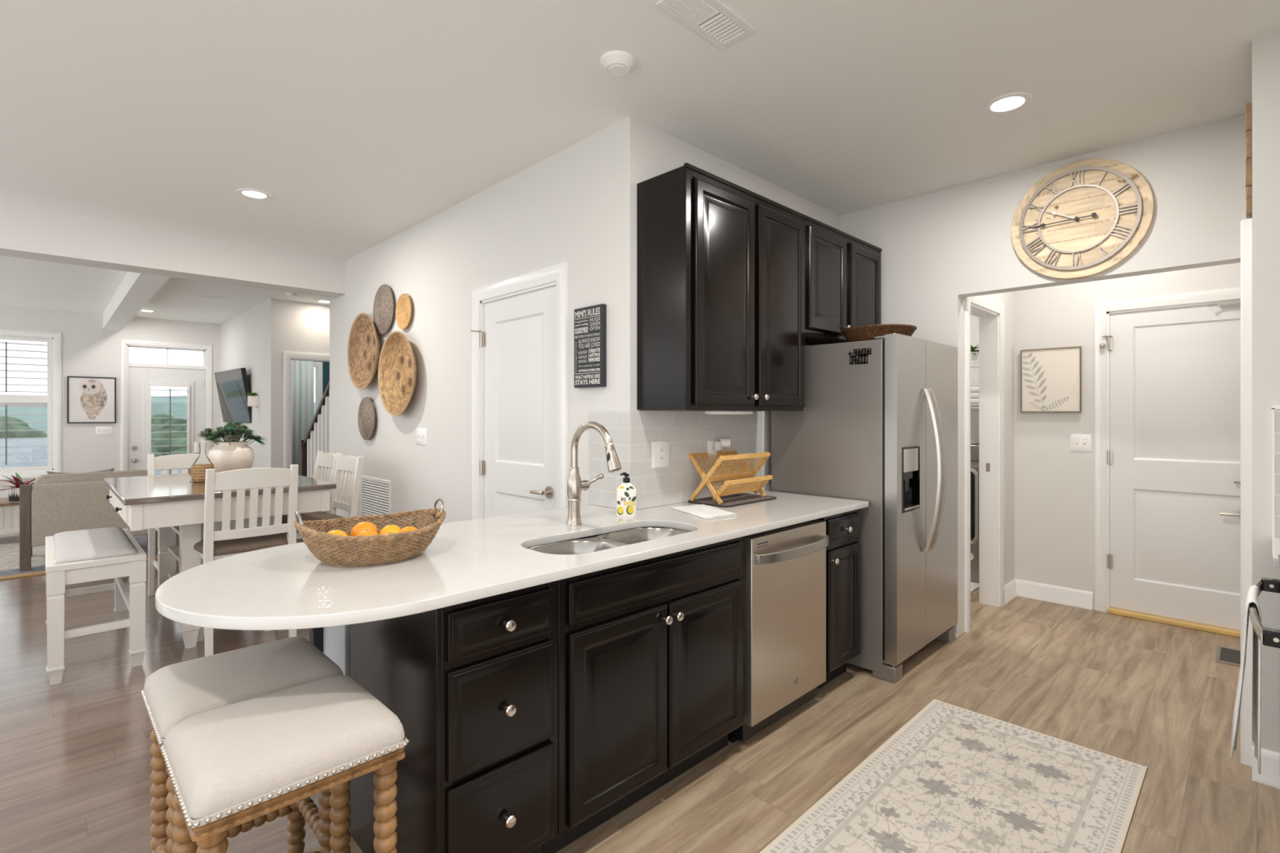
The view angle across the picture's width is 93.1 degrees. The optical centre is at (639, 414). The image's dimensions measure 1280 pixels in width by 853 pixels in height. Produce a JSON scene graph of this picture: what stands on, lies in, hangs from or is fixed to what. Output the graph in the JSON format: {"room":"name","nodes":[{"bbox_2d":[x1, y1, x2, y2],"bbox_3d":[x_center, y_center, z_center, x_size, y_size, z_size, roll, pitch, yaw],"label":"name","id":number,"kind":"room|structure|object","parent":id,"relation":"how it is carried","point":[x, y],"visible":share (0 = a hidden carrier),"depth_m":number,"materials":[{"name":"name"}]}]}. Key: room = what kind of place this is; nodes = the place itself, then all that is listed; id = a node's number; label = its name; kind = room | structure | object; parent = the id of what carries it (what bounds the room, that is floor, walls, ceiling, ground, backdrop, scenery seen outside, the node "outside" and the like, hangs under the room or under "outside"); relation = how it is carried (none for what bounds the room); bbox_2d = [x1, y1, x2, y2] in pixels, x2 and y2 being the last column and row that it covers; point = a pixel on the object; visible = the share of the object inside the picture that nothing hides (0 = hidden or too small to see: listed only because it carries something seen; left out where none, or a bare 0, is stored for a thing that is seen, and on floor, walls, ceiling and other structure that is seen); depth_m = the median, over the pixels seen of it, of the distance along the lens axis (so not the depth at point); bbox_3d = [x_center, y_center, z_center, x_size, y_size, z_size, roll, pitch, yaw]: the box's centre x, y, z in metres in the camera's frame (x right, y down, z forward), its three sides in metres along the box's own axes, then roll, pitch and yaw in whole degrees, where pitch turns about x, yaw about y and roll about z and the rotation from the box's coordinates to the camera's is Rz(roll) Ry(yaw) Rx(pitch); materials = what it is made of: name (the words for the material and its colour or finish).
{"room":"kitchen","nodes":[
{"label":"kitchen","id":0,"kind":"room"},
{"bbox_2d":[0,305,220,497],"bbox_3d":[-8.395,-0.020,7.509,5.550,2.740,0.140,0,0,-44],"label":"wall","id":1,"kind":"structure","parent":0,"point":[88,349],"depth_m":8.30,"materials":[{"name":"white"}]},
{"bbox_2d":[0,328,61,479],"bbox_3d":[-8.100,-0.135,7.764,1.050,1.920,0.170,0,0,-44],"label":"window","id":2,"kind":"structure","parent":1,"relation":"in","point":[55,336],"depth_m":8.02,"materials":[{"name":"white"}]},
{"bbox_2d":[0,335,52,471],"bbox_3d":[-8.090,-0.145,7.755,0.820,1.720,0.091,0,0,-44],"label":"plantation shutter","id":3,"kind":"object","parent":2,"relation":"attached to","point":[47,398],"visible":1,"depth_m":7.90,"materials":[{"name":"white"}]},
{"bbox_2d":[66,376,115,423],"bbox_3d":[-7.486,-0.201,8.284,0.494,0.631,0.030,0,0,-44],"label":"picture","id":4,"kind":"object","parent":1,"relation":"attached to","point":[89,399],"visible":1,"depth_m":8.27,"materials":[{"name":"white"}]},
{"bbox_2d":[120,338,212,471],"bbox_3d":[-6.934,0.145,8.904,1.060,2.410,0.178,0,0,-44],"label":"door","id":5,"kind":"structure","parent":1,"relation":"in","point":[135,378],"depth_m":8.72,"materials":[{"name":"white"}]},
{"bbox_2d":[148,384,189,475],"bbox_3d":[-6.889,0.355,8.876,0.479,1.590,0.091,0,0,-44],"label":"shutter","id":6,"kind":"object","parent":5,"relation":"attached to","point":[149,385],"visible":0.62,"depth_m":8.85,"materials":[{"name":"white"}]},
{"bbox_2d":[0,202,346,297],"bbox_3d":[-4.687,-1.240,3.659,5.442,0.300,0.270,0,0,-44],"label":"wall","id":7,"kind":"structure","parent":0,"point":[25,232],"depth_m":4.55,"materials":[{"name":"white"}]},
{"bbox_2d":[220,297,282,468],"bbox_3d":[-5.386,-0.020,8.320,0.120,2.740,2.920,0,0,-44],"label":"wall","id":8,"kind":"structure","parent":0,"point":[251,340],"depth_m":7.54,"materials":[{"name":"white"}]},
{"bbox_2d":[213,368,251,422],"bbox_3d":[-5.573,-0.249,8.319,1.320,0.718,0.164,0,0,43],"label":"television","id":9,"kind":"object","parent":8,"relation":"attached to","point":[232,385],"visible":0.88,"depth_m":8.21,"materials":[{"name":"black"}]},
{"bbox_2d":[282,299,329,468],"bbox_3d":[-3.917,-0.020,7.802,1.250,2.740,0.120,0,0,-44],"label":"wall","id":10,"kind":"structure","parent":0,"point":[305,326],"depth_m":7.50,"materials":[{"name":"white"}]},
{"bbox_2d":[283,351,329,468],"bbox_3d":[-4.224,0.292,7.929,0.960,2.115,0.768,0,0,-44],"label":"door frame","id":11,"kind":"structure","parent":10,"relation":"in","point":[288,357],"depth_m":7.36,"materials":[{"name":"white"}]},
{"bbox_2d":[320,361,329,395],"bbox_3d":[-4.386,-0.020,8.708,1.850,2.740,1.830,0,0,-44],"label":"wall","id":12,"kind":"structure","parent":0,"point":[326,366],"depth_m":9.38,"materials":[{"name":"teal"}]},
{"bbox_2d":[291,360,314,475],"bbox_3d":[-5.086,0.085,8.997,0.464,2.450,0.066,0,0,-44],"label":"sheer curtain","id":13,"kind":"object","parent":12,"relation":"hanging from","point":[302,371],"visible":0.28,"depth_m":9.03,"materials":[{"name":"white fabric"}]},
{"bbox_2d":[314,361,322,413],"bbox_3d":[-5.173,0.050,9.130,0.700,1.720,0.105,0,0,-44],"label":"window","id":14,"kind":"structure","parent":12,"relation":"in","point":[317,365],"depth_m":9.31,"materials":[{"name":"white"}]},
{"bbox_2d":[323,624,350,818],"bbox_3d":[-0.595,0.912,2.490,1.242,0.875,0.215,0,0,-44],"label":"wall","id":15,"kind":"structure","parent":0,"point":[336,639],"depth_m":2.02,"materials":[{"name":"grey"}]},
{"bbox_2d":[308,626,323,653],"bbox_3d":[-1.194,0.688,2.086,0.220,0.424,0.050,0,0,-44],"label":"bracket","id":16,"kind":"object","parent":15,"relation":"attached to","point":[316,634],"visible":0.06,"depth_m":2.12,"materials":[{"name":"black"}]},
{"bbox_2d":[329,115,648,527],"bbox_3d":[-1.460,-0.020,4.343,0.120,2.740,4.158,0,0,-44],"label":"wall","id":17,"kind":"structure","parent":0,"point":[576,206],"depth_m":3.89,"materials":[{"name":"white"}]},
{"bbox_2d":[346,312,380,390],"bbox_3d":[-2.256,-0.519,4.999,0.086,0.630,0.630,0,0,-44],"label":"wall basket","id":18,"kind":"object","parent":17,"relation":"attached to","point":[363,353],"visible":1,"depth_m":5.08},
{"bbox_2d":[357,397,375,439],"bbox_3d":[-2.285,0.032,5.031,0.042,0.356,0.356,0,0,-44],"label":"wall basket","id":19,"kind":"object","parent":17,"relation":"attached to","point":[366,416],"visible":1,"depth_m":4.98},
{"bbox_2d":[360,475,391,532],"bbox_3d":[-2.172,0.830,4.973,0.011,0.620,0.620,0,0,-44],"label":"air vent","id":20,"kind":"object","parent":17,"relation":"in","point":[375,493],"visible":0.48,"depth_m":4.97,"materials":[{"name":"white"}]},
{"bbox_2d":[373,284,394,333],"bbox_3d":[-2.041,-0.835,4.794,0.036,0.392,0.392,0,0,-44],"label":"wall basket","id":21,"kind":"object","parent":17,"relation":"attached to","point":[384,304],"visible":1,"depth_m":4.75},
{"bbox_2d":[377,331,417,416],"bbox_3d":[-1.787,-0.304,4.522,0.086,0.630,0.630,0,0,-44],"label":"wall basket","id":22,"kind":"object","parent":17,"relation":"attached to","point":[397,368],"visible":1,"depth_m":4.60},
{"bbox_2d":[395,293,411,329],"bbox_3d":[-1.760,-0.772,4.537,0.030,0.268,0.268,0,0,-44],"label":"wall basket","id":23,"kind":"object","parent":17,"relation":"attached to","point":[403,307],"visible":1,"depth_m":4.55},
{"bbox_2d":[471,262,567,519],"bbox_3d":[-0.692,0.279,3.523,0.172,2.143,0.965,0,0,-44],"label":"door","id":24,"kind":"structure","parent":17,"relation":"in","point":[519,331],"depth_m":3.49,"materials":[{"name":"white"}]},
{"bbox_2d":[573,303,606,387],"bbox_3d":[-0.248,-0.335,3.003,0.029,0.398,0.218,0,0,-44],"label":"wall sign","id":25,"kind":"object","parent":17,"relation":"attached to","point":[590,322],"visible":1,"depth_m":2.98,"materials":[{"name":"black"}]},
{"bbox_2d":[0,0,1279,324],"bbox_3d":[-1.910,-1.440,3.941,9.800,0.100,14.300,0,0,-44],"label":"ceiling","id":26,"kind":"structure","parent":0,"point":[362,122],"depth_m":2.66,"materials":[{"name":"white"}]},
{"bbox_2d":[102,271,170,329],"bbox_3d":[-5.543,-1.290,6.611,0.200,0.200,5.140,0,0,-44],"label":"beam","id":27,"kind":"structure","parent":26,"relation":"attached to","point":[135,290],"depth_m":6.33,"materials":[{"name":"white"}]},
{"bbox_2d":[236,187,271,199],"bbox_3d":[-2.425,-1.387,3.814,0.188,0.006,0.188,0,0,-44],"label":"recessed light","id":28,"kind":"object","parent":26,"relation":"in","point":[253,193],"visible":1,"depth_m":3.81,"materials":[{"name":"white"}]},
{"bbox_2d":[600,50,635,76],"bbox_3d":[-0.088,-1.372,2.384,0.140,0.036,0.140,0,0,-44],"label":"smoke detector","id":29,"kind":"object","parent":26,"relation":"attached to","point":[615,63],"visible":1,"depth_m":2.35,"materials":[{"name":"white plastic"}]},
{"bbox_2d":[656,0,756,49],"bbox_3d":[0.238,-1.387,2.119,0.360,0.007,0.160,0,0,-44],"label":"ceiling vent","id":30,"kind":"object","parent":26,"relation":"in","point":[712,20],"visible":1,"depth_m":2.13,"materials":[{"name":"white"}]},
{"bbox_2d":[983,92,1032,114],"bbox_3d":[1.639,-1.387,2.705,0.188,0.006,0.188,0,0,-44],"label":"recessed light","id":31,"kind":"object","parent":26,"relation":"in","point":[1010,102],"visible":1,"depth_m":2.70,"materials":[{"name":"white"}]},
{"bbox_2d":[0,538,1279,852],"bbox_3d":[-1.972,1.390,4.932,8.500,0.080,12.800,0,0,-44],"label":"floor","id":32,"kind":"structure","parent":0,"point":[1157,696],"depth_m":2.61,"materials":[{"name":"wood"}]},
{"bbox_2d":[0,527,157,580],"bbox_3d":[-6.700,1.343,6.034,3.100,0.013,3.640,0,0,-44],"label":"rug","id":33,"kind":"object","parent":32,"relation":"on","point":[10,537],"visible":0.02,"depth_m":5.77,"materials":[{"name":"carpet"}]},
{"bbox_2d":[0,497,19,528],"bbox_3d":[-6.853,1.126,6.375,0.840,0.425,0.640,0,0,-44],"label":"coffee table","id":34,"kind":"object","parent":33,"relation":"on","point":[9,511],"visible":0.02,"depth_m":6.29,"materials":[{"name":"white"}]},
{"bbox_2d":[8,487,19,502],"bbox_3d":[-6.513,0.838,6.386,0.189,0.150,0.190,0,0,-44],"label":"planter pot","id":35,"kind":"object","parent":34,"relation":"on","point":[13,494],"visible":0.38,"depth_m":6.30,"materials":[{"name":"white"}]},
{"bbox_2d":[0,472,35,491],"bbox_3d":[-6.488,0.717,6.396,0.414,0.201,0.480,0,0,18],"label":"plant","id":36,"kind":"object","parent":35,"relation":"in","point":[17,481],"visible":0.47,"depth_m":6.34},
{"bbox_2d":[19,469,158,571],"bbox_3d":[-5.207,0.938,5.791,0.990,0.800,0.780,0,0,-44],"label":"sofa","id":37,"kind":"object","parent":33,"relation":"on","point":[55,504],"visible":0.58,"depth_m":5.38,"materials":[{"name":"fabric"}]},
{"bbox_2d":[33,469,147,484],"bbox_3d":[-5.082,0.738,5.664,0.820,0.400,0.135,0,0,-44],"label":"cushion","id":38,"kind":"object","parent":37,"relation":"on","point":[94,476],"depth_m":5.57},
{"bbox_2d":[44,527,146,685],"bbox_3d":[-3.166,1.036,3.507,0.390,0.628,1.040,0,0,-44],"label":"bench","id":39,"kind":"object","parent":32,"relation":"on","point":[81,556],"visible":1,"depth_m":3.23,"materials":[{"name":"white"}]},
{"bbox_2d":[53,527,137,563],"bbox_3d":[-3.166,0.737,3.507,0.320,0.030,0.970,0,0,-44],"label":"seat cushion","id":40,"kind":"object","parent":39,"relation":"on","point":[90,544],"depth_m":3.36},
{"bbox_2d":[147,453,208,596],"bbox_3d":[-3.358,0.823,4.523,0.470,1.055,0.490,0,0,-44],"label":"dining chair","id":41,"kind":"object","parent":32,"relation":"on","point":[183,461],"visible":0.18,"depth_m":4.56,"materials":[{"name":"white"}]},
{"bbox_2d":[103,473,336,648],"bbox_3d":[-2.806,0.893,4.000,1.038,0.914,1.480,0,0,-44],"label":"dining table","id":42,"kind":"object","parent":32,"relation":"on","point":[173,504],"visible":0.52,"depth_m":3.52,"materials":[{"name":"white"}]},
{"bbox_2d":[191,443,214,482],"bbox_3d":[-2.840,0.311,3.939,0.124,0.250,0.124,0,0,-44],"label":"glass carafe","id":43,"kind":"object","parent":42,"relation":"on","point":[198,471],"visible":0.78,"depth_m":3.89,"materials":[{"name":"wicker"}]},
{"bbox_3d":[-2.841,0.418,4.218,0.440,0.036,0.260,0,0,-44],"label":"tray","id":44,"kind":"object","parent":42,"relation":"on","visible":0},
{"bbox_2d":[207,440,254,472],"bbox_3d":[-2.841,0.294,4.218,0.272,0.212,0.272,0,0,-44],"label":"flower vase","id":45,"kind":"object","parent":44,"relation":"on","point":[237,455],"visible":0.86,"depth_m":4.12,"materials":[{"name":"ceramic"}]},
{"bbox_2d":[197,421,267,446],"bbox_3d":[-2.832,0.144,4.213,0.367,0.196,0.373,0,0,26],"label":"greenery","id":46,"kind":"object","parent":45,"relation":"in","point":[233,433],"visible":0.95,"depth_m":4.16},
{"bbox_2d":[140,636,343,852],"bbox_3d":[-1.063,1.004,1.636,0.408,0.693,0.378,0,0,-44],"label":"bar stool","id":47,"kind":"object","parent":32,"relation":"on","point":[174,693],"visible":0.6,"depth_m":1.60,"materials":[{"name":"beige"}]},
{"bbox_2d":[143,636,343,739],"bbox_3d":[-1.063,0.703,1.636,0.398,0.092,0.368,0,0,-44],"label":"seat cushion","id":48,"kind":"object","parent":47,"relation":"on","point":[174,693],"depth_m":1.55,"materials":[{"name":"fabric"}]},
{"bbox_2d":[193,464,298,656],"bbox_3d":[-2.342,0.823,3.594,0.470,1.055,0.490,0,0,-44],"label":"dining chair","id":49,"kind":"object","parent":32,"relation":"on","point":[215,545],"visible":0.65,"depth_m":3.43,"materials":[{"name":"white"}]},
{"bbox_2d":[160,675,408,852],"bbox_3d":[-0.794,1.004,1.362,0.408,0.693,0.378,0,0,-44],"label":"bar stool","id":50,"kind":"object","parent":32,"relation":"on","point":[231,766],"visible":1,"depth_m":1.28,"materials":[{"name":"fabric"}]},
{"bbox_2d":[281,450,341,518],"bbox_3d":[-2.618,0.823,4.633,0.490,1.055,0.470,0,0,-44],"label":"dining chair","id":51,"kind":"object","parent":32,"relation":"on","point":[326,461],"visible":0.22,"depth_m":4.80,"materials":[{"name":"white"}]},
{"bbox_2d":[281,453,364,539],"bbox_3d":[-2.285,0.823,4.287,0.490,1.055,0.470,0,0,-44],"label":"dining chair","id":52,"kind":"object","parent":32,"relation":"on","point":[352,465],"visible":0.43,"depth_m":4.41,"materials":[{"name":"white"}]},
{"bbox_2d":[350,580,557,852],"bbox_3d":[-0.568,0.913,1.847,0.376,0.874,0.649,0,0,-44],"label":"base cabinet","id":53,"kind":"object","parent":32,"relation":"on","point":[472,686],"visible":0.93,"depth_m":1.63,"materials":[{"name":"black"}]},
{"bbox_2d":[155,490,868,630],"bbox_3d":[-0.164,0.460,2.461,2.827,0.029,0.942,0,0,-44],"label":"countertop","id":54,"kind":"structure","parent":53,"relation":"on","point":[282,587],"depth_m":1.75,"materials":[{"name":"stone"}]},
{"bbox_2d":[293,498,445,566],"bbox_3d":[-0.837,0.363,1.904,0.449,0.164,0.409,0,0,-38],"label":"fruit basket","id":55,"kind":"object","parent":54,"relation":"on","point":[344,554],"visible":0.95,"depth_m":1.79,"materials":[{"name":"brown"}]},
{"bbox_2d":[350,520,377,536],"bbox_3d":[-0.886,0.381,1.950,0.082,0.078,0.082,0,0,-44],"label":"orange","id":56,"kind":"object","parent":55,"relation":"in","point":[362,526],"visible":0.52,"depth_m":1.93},
{"bbox_2d":[566,421,622,525],"bbox_3d":[-0.144,0.236,2.417,0.170,0.419,0.303,0,0,-44],"label":"kitchen faucet","id":57,"kind":"object","parent":54,"relation":"on","point":[575,484],"visible":1,"depth_m":2.44,"materials":[{"name":"silver metal"}]},
{"bbox_2d":[527,526,691,555],"bbox_3d":[-0.091,0.577,2.247,0.756,0.204,0.343,0,0,-44],"label":"sink","id":58,"kind":"object","parent":54,"relation":"in","point":[633,535],"visible":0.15,"depth_m":2.31,"materials":[{"name":"grey"}]},
{"bbox_2d":[616,471,635,516],"bbox_3d":[-0.059,0.349,2.668,0.086,0.193,0.057,0,0,0],"label":"soap bottle","id":59,"kind":"object","parent":54,"relation":"on","point":[626,491],"visible":1,"depth_m":2.64,"materials":[{"name":"white"}]},
{"bbox_2d":[617,486,635,515],"bbox_3d":[-0.058,0.374,2.642,0.084,0.126,0.003,0,0,0],"label":"print","id":60,"kind":"object","parent":59,"relation":"attached to","point":[626,494],"depth_m":2.64},
{"bbox_2d":[670,504,737,519],"bbox_3d":[0.289,0.438,2.759,0.194,0.014,0.358,0,0,-24],"label":"dish towel","id":61,"kind":"object","parent":54,"relation":"on","point":[704,512],"visible":1,"depth_m":2.71,"materials":[{"name":"white fabric"}]},
{"bbox_2d":[688,493,776,507],"bbox_3d":[0.484,0.441,3.146,0.459,0.009,0.259,0,0,-44],"label":"drying mat","id":62,"kind":"object","parent":54,"relation":"on","point":[735,500],"visible":0.91,"depth_m":3.12,"materials":[{"name":"grey"}]},
{"bbox_2d":[688,450,772,504],"bbox_3d":[0.473,0.319,3.150,0.413,0.244,0.254,0,0,-44],"label":"dish rack","id":63,"kind":"object","parent":62,"relation":"on","point":[725,455],"visible":1,"depth_m":3.09,"materials":[{"name":"brown wood"}]},
{"bbox_2d":[542,534,743,852],"bbox_3d":[-0.102,0.913,2.298,0.915,0.874,0.639,0,0,-44],"label":"base cabinet","id":64,"kind":"object","parent":32,"relation":"on","point":[651,651],"visible":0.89,"depth_m":2.01,"materials":[{"name":"black"}]},
{"bbox_2d":[728,519,828,742],"bbox_3d":[0.475,0.916,2.832,0.608,0.868,0.667,0,0,-44],"label":"dishwasher","id":65,"kind":"object","parent":32,"relation":"on","point":[784,568],"visible":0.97,"depth_m":2.59,"materials":[{"name":"silver"}]},
{"bbox_2d":[817,509,860,688],"bbox_3d":[0.817,0.913,3.201,0.372,0.874,0.639,0,0,-44],"label":"base cabinet","id":66,"kind":"object","parent":32,"relation":"on","point":[842,530],"visible":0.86,"depth_m":2.98,"materials":[{"name":"black"}]},
{"bbox_2d":[770,333,957,683],"bbox_3d":[1.375,0.469,3.571,0.882,1.762,0.837,0,0,-44],"label":"refrigerator","id":67,"kind":"object","parent":32,"relation":"on","point":[882,432],"visible":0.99,"depth_m":3.22,"materials":[{"name":"grey"}]},
{"bbox_2d":[847,347,871,364],"bbox_3d":[1.148,-0.305,3.171,0.004,0.080,0.127,0,0,-44],"label":"magnet","id":68,"kind":"object","parent":67,"relation":"attached to","point":[862,354],"visible":1,"depth_m":3.17,"materials":[{"name":"black metal"}]},
{"bbox_2d":[840,324,916,342],"bbox_3d":[1.349,-0.435,3.436,0.402,0.098,0.402,0,0,-44],"label":"basket","id":69,"kind":"object","parent":67,"relation":"on","point":[867,332],"visible":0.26,"depth_m":3.29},
{"bbox_2d":[759,698,1147,852],"bbox_3d":[0.964,1.346,1.901,1.958,0.009,0.775,0,0,-44],"label":"kitchen rug","id":70,"kind":"object","parent":32,"relation":"on","point":[953,779],"visible":1,"depth_m":2.13,"materials":[{"name":"fabric"}]},
{"bbox_2d":[970,443,978,582],"bbox_3d":[2.744,0.799,5.263,0.748,1.078,0.660,0,0,-44],"label":"dryer","id":71,"kind":"object","parent":32,"relation":"on","point":[974,447],"visible":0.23,"depth_m":4.83,"materials":[{"name":"grey"}]},
{"bbox_2d":[1215,645,1240,666],"bbox_3d":[3.296,1.346,3.380,0.300,0.008,0.120,0,0,-44],"label":"floor vent","id":72,"kind":"object","parent":32,"relation":"in","point":[1224,655],"visible":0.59,"depth_m":3.37,"materials":[{"name":"beige"}]},
{"bbox_2d":[1248,554,1279,648],"bbox_3d":[1.923,0.876,1.397,0.758,0.887,0.732,0,0,-44],"label":"range","id":73,"kind":"object","parent":32,"relation":"on","point":[1268,637],"visible":0.88,"depth_m":1.50,"materials":[{"name":"silver"}]},
{"bbox_2d":[1229,584,1261,774],"bbox_3d":[1.685,0.716,1.688,0.243,0.449,0.063,0,0,-44],"label":"oven towel","id":74,"kind":"object","parent":73,"relation":"hanging from","point":[1252,594],"visible":0.93,"depth_m":1.63,"materials":[{"name":"white fabric"}]},
{"bbox_3d":[-2.911,0.780,6.743,1.040,1.140,1.500,0,0,-44],"label":"staircase","id":75,"kind":"structure","parent":32,"relation":"on","visible":0},
{"bbox_2d":[297,380,329,479],"bbox_3d":[-3.336,0.250,6.462,0.110,2.200,1.655,0,0,-44],"label":"banister","id":76,"kind":"object","parent":75,"relation":"attached to","point":[317,438],"visible":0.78,"depth_m":6.70,"materials":[{"name":"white wood"}]},
{"bbox_2d":[648,124,839,508],"bbox_3d":[0.674,-0.020,3.610,1.898,2.740,0.120,0,0,-44],"label":"wall","id":77,"kind":"structure","parent":0,"point":[667,153],"depth_m":3.33,"materials":[{"name":"white"}]},
{"bbox_2d":[652,440,669,467],"bbox_3d":[0.102,0.193,2.945,0.118,0.125,0.008,0,0,-44],"label":"wall outlet","id":78,"kind":"object","parent":77,"relation":"attached to","point":[660,450],"visible":1,"depth_m":2.94,"materials":[{"name":"white"}]},
{"bbox_2d":[589,410,759,510],"bbox_3d":[0.227,0.212,3.278,1.052,0.465,0.292,0,0,-44],"label":"backsplash","id":79,"kind":"structure","parent":77,"relation":"attached to","point":[633,433],"depth_m":2.99,"materials":[{"name":"tile"}]},
{"bbox_2d":[636,162,804,411],"bbox_3d":[0.455,-0.555,3.060,0.976,1.071,0.355,0,0,-44],"label":"upper cabinet","id":80,"kind":"object","parent":77,"relation":"attached to","point":[721,262],"visible":1,"depth_m":2.80,"materials":[{"name":"black"}]},
{"bbox_2d":[760,411,764,490],"bbox_3d":[0.712,0.212,3.549,0.020,0.465,0.020,0,0,-44],"label":"trim","id":81,"kind":"structure","parent":77,"relation":"attached to","point":[762,413],"depth_m":3.54,"materials":[{"name":"white"}]},
{"bbox_2d":[803,214,881,345],"bbox_3d":[1.151,-0.770,3.743,0.972,0.641,0.355,0,0,-44],"label":"upper cabinet","id":82,"kind":"object","parent":77,"relation":"attached to","point":[842,270],"visible":0.53,"depth_m":3.56,"materials":[{"name":"black"}]},
{"bbox_2d":[970,291,1017,604],"bbox_3d":[2.071,-0.020,5.297,2.220,2.740,2.147,0,0,-44],"label":"wall","id":83,"kind":"structure","parent":0,"point":[1007,299],"depth_m":4.47,"materials":[{"name":"white"}]},
{"bbox_2d":[964,295,1004,632],"bbox_3d":[2.262,0.280,4.082,0.790,2.140,0.138,0,0,-44],"label":"door frame","id":84,"kind":"structure","parent":83,"relation":"in","point":[989,311],"depth_m":4.28,"materials":[{"name":"white"}]},
{"bbox_2d":[840,114,1246,636],"bbox_3d":[1.671,-0.020,4.035,0.120,2.740,3.387,0,0,-44],"label":"wall","id":85,"kind":"structure","parent":0,"point":[940,249],"depth_m":3.52,"materials":[{"name":"white"}]},
{"bbox_2d":[1011,158,1154,279],"bbox_3d":[2.333,-1.042,3.235,0.056,0.624,0.624,0,0,-44],"label":"wall clock","id":86,"kind":"object","parent":85,"relation":"attached to","point":[1082,219],"visible":1,"depth_m":3.22,"materials":[{"name":"beige"}]},
{"bbox_2d":[1014,262,1240,609],"bbox_3d":[3.438,-0.020,3.992,0.120,2.740,1.675,0,0,-44],"label":"wall","id":87,"kind":"structure","parent":0,"point":[1055,484],"depth_m":4.34,"materials":[{"name":"white"}]},
{"bbox_2d":[1020,346,1081,412],"bbox_3d":[2.959,-0.248,4.372,0.030,0.460,0.366,0,0,-44],"label":"picture","id":88,"kind":"object","parent":87,"relation":"attached to","point":[1051,379],"visible":1,"depth_m":4.36,"materials":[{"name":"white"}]},
{"bbox_2d":[1014,578,1093,609],"bbox_3d":[2.968,1.290,4.369,0.022,0.120,0.478,0,0,-44],"label":"baseboard","id":89,"kind":"structure","parent":87,"relation":"attached to","point":[1024,588],"depth_m":4.35,"materials":[{"name":"white"}]},
{"bbox_2d":[1071,434,1091,451],"bbox_3d":[3.089,0.198,4.250,0.016,0.118,0.118,0,0,-44],"label":"light switch","id":90,"kind":"object","parent":87,"relation":"attached to","point":[1079,442],"visible":1,"depth_m":4.25,"materials":[{"name":"white"}]},
{"bbox_2d":[1094,288,1240,637],"bbox_3d":[3.508,0.290,3.883,0.173,2.120,0.952,0,0,-44],"label":"door","id":91,"kind":"structure","parent":87,"relation":"in","point":[1167,368],"depth_m":3.94,"materials":[{"name":"white"}]},
{"bbox_2d":[1252,31,1279,753],"bbox_3d":[3.240,-0.020,2.688,1.990,2.740,0.733,0,0,-44],"label":"wall","id":92,"kind":"structure","parent":0,"point":[1265,50],"depth_m":2.23,"materials":[{"name":"white"}]},
{"bbox_2d":[1240,217,1252,766],"bbox_3d":[2.612,0.297,2.607,0.770,2.105,0.032,0,0,-44],"label":"door frame","id":93,"kind":"structure","parent":92,"relation":"in","point":[1246,224],"depth_m":2.34,"materials":[{"name":"white"}]},
{"bbox_2d":[1245,102,1252,218],"bbox_3d":[2.523,-0.974,2.511,0.600,0.418,0.017,0,0,-44],"label":"wall sign","id":94,"kind":"object","parent":92,"relation":"attached to","point":[1248,106],"visible":0.8,"depth_m":2.30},
{"bbox_2d":[1252,746,1279,789],"bbox_3d":[2.985,1.290,2.931,0.084,0.120,2.014,0,0,44],"label":"baseboard","id":95,"kind":"structure","parent":92,"relation":"attached to","point":[1269,775],"depth_m":2.21,"materials":[{"name":"white"}]},
{"bbox_2d":[1271,407,1279,537],"bbox_3d":[2.544,0.208,1.968,0.012,0.473,0.682,0,0,-44],"label":"trim","id":96,"kind":"structure","parent":92,"relation":"attached to","point":[1273,408],"depth_m":2.20,"materials":[{"name":"white"}]},
{"bbox_2d":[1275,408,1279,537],"bbox_3d":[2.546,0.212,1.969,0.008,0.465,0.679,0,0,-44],"label":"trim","id":97,"kind":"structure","parent":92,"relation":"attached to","point":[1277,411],"depth_m":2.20,"materials":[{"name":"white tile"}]},
{"bbox_2d":[1271,537,1279,567],"bbox_3d":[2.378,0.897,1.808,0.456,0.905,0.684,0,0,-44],"label":"countertop","id":98,"kind":"structure","parent":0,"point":[1275,541],"depth_m":2.00,"materials":[{"name":"stone"}]},
{"label":"outside","id":99,"kind":"structure","parent":0,"visible":0},
{"bbox_3d":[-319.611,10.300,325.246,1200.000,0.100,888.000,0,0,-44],"label":"ground","id":100,"kind":"structure","parent":99,"visible":0},
{"bbox_2d":[0,437,47,466],"bbox_3d":[-23.263,5.475,16.397,13.200,9.550,8.800,0,0,-44],"label":"water","id":101,"kind":"structure","parent":100,"relation":"on","point":[34,442],"depth_m":18.44,"materials":[{"name":"blue"}]},
{"bbox_2d":[0,415,47,438],"bbox_3d":[-53.159,5.172,48.798,7.505,10.156,8.229,0,0,16],"label":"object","id":102,"kind":"object","parent":100,"relation":"on","point":[11,426],"visible":0.29,"depth_m":49.00,"materials":[{"name":"green plant"}]},
{"bbox_2d":[0,395,315,433],"bbox_3d":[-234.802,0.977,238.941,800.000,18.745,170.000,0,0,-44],"label":"sky","id":103,"kind":"structure","parent":100,"relation":"on","point":[162,401],"depth_m":185.90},
{"bbox_2d":[151,418,186,439],"bbox_3d":[-33.240,5.264,45.542,8.079,9.971,7.369,0,0,-5],"label":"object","id":104,"kind":"object","parent":100,"relation":"on","point":[180,430],"visible":0.07,"depth_m":43.08,"materials":[{"name":"green plant"}]},
{"bbox_2d":[151,437,186,457],"bbox_3d":[-25.360,5.634,31.224,6.823,9.233,7.480,0,0,-14],"label":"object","id":105,"kind":"object","parent":100,"relation":"on","point":[176,442],"visible":0.02,"depth_m":31.25,"materials":[{"name":"green plant"}]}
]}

